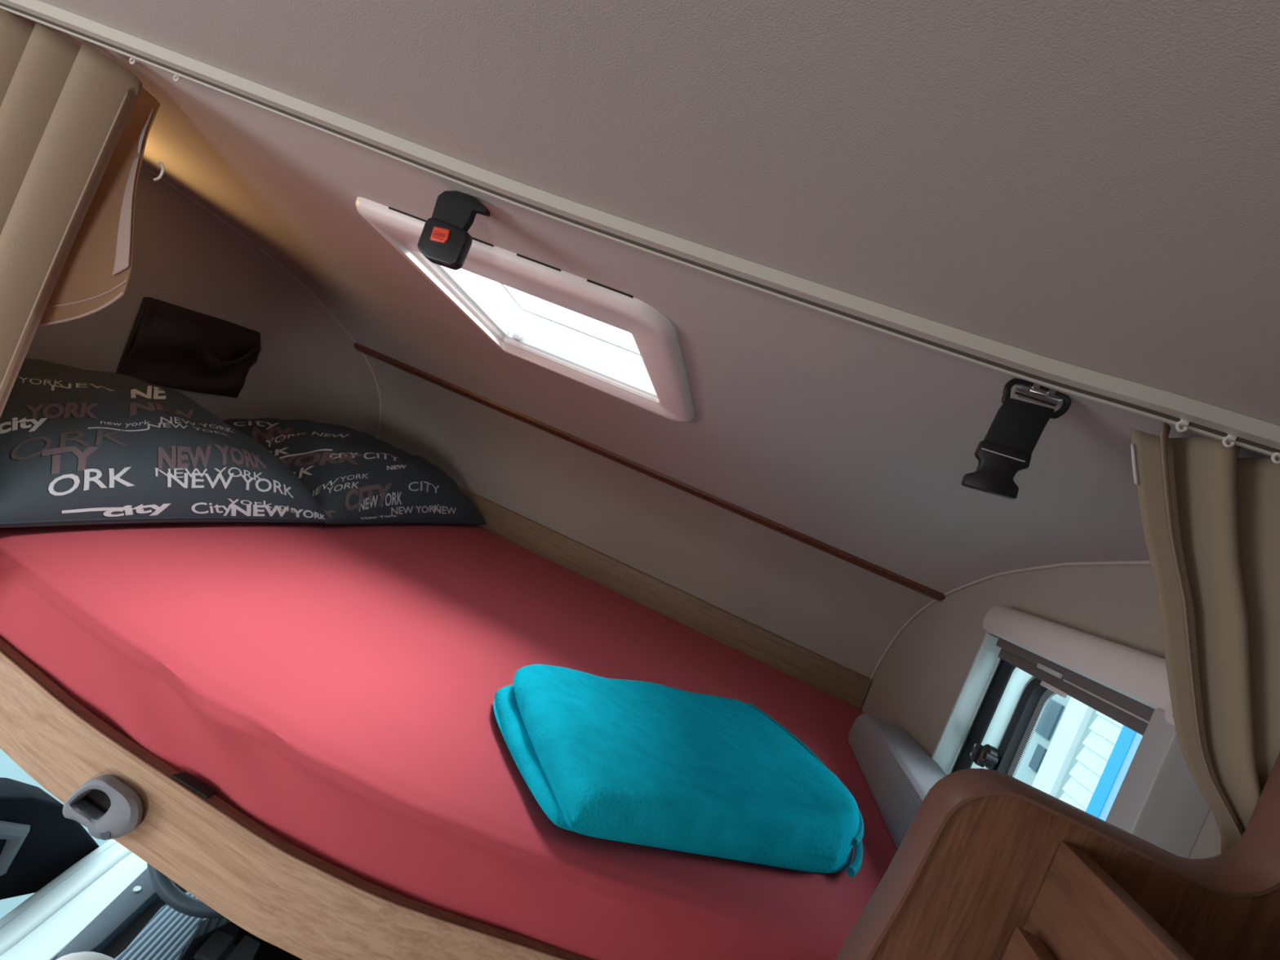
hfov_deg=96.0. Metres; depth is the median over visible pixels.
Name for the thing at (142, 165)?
trim
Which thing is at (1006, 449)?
strap
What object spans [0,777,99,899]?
mirror
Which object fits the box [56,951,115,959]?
seat
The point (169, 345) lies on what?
pocket
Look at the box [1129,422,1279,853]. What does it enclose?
curtain
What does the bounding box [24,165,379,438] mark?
wall
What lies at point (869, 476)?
ceiling
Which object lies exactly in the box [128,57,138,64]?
curtain hook
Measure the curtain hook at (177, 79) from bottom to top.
0.012 m
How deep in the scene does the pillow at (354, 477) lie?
1.64 m
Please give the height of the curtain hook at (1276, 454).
0.012 m
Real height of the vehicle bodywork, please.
0.205 m
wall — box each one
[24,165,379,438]
[363,353,934,678]
[860,564,1221,858]
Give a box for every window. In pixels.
[355,196,694,422]
[931,604,1209,857]
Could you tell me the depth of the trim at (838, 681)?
2.08 m
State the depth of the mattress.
0.76 m
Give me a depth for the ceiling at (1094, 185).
0.35 m
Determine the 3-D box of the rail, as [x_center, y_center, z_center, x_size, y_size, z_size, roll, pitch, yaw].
[-0.232,-0.342,0.593,2.086,0.016,0.079,23,0,10]
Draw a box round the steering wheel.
[146,862,225,918]
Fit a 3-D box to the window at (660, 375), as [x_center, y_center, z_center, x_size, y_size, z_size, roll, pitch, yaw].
[-0.134,-0.322,1.090,0.526,0.180,0.592,23,0,11]
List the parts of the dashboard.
ribbed panel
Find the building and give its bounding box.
[1014,693,1142,821]
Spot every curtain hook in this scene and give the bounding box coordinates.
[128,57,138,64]
[153,161,164,181]
[173,75,182,81]
[1175,418,1189,431]
[1222,433,1236,447]
[1271,452,1279,463]
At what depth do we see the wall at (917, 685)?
1.34 m
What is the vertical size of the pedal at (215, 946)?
0.020 m
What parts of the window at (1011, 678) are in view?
sash, rail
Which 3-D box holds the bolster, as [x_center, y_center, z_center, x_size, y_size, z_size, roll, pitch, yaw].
[0.533,0.629,1.016,0.128,0.106,1.076,23,0,11]
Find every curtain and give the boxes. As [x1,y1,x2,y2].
[0,8,159,417]
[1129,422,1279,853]
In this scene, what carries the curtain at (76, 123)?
hanging from the rail
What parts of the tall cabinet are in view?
panel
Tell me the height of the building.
5.850 m
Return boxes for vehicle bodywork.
[0,839,146,959]
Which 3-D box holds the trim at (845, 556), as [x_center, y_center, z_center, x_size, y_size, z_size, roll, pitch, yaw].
[-0.073,-0.070,1.863,2.092,0.024,0.039,23,0,11]
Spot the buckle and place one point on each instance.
(445, 240)
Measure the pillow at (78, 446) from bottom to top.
0.199 m
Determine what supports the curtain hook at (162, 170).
hanging from the curtain at (76, 123)
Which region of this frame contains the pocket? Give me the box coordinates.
[115,297,261,398]
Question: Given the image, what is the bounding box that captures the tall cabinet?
[834,752,1279,959]
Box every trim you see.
[141,163,381,438]
[354,342,944,600]
[457,485,871,709]
[870,560,1151,680]
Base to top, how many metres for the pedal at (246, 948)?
0.020 m
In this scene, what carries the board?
attached to the platform
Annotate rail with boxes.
[0,0,1279,458]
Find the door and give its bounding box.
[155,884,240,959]
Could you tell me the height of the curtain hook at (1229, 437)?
0.012 m
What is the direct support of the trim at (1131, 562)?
attached to the wall at (917, 685)
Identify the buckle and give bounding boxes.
[417,191,489,270]
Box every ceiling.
[5,0,1279,426]
[16,16,1279,594]
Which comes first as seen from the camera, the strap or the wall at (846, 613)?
the strap
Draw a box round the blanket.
[493,664,863,877]
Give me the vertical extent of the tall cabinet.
2.165 m
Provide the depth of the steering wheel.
1.34 m
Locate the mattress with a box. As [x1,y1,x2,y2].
[0,522,897,959]
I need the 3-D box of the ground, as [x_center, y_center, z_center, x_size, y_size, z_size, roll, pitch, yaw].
[0.302,3.003,7.378,60.000,0.100,65.000,23,0,11]
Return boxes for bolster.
[848,713,946,848]
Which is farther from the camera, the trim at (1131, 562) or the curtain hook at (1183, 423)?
the trim at (1131, 562)
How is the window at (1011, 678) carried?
in the wall at (917, 685)
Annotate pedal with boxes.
[193,929,233,959]
[226,934,260,959]
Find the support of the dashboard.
on the floor
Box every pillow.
[0,358,325,528]
[222,417,487,524]
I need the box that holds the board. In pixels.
[0,638,593,959]
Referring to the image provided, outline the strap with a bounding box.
[961,377,1071,499]
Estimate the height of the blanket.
0.094 m
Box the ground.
[0,748,110,919]
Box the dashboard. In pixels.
[55,868,302,959]
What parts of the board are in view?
ladder bracket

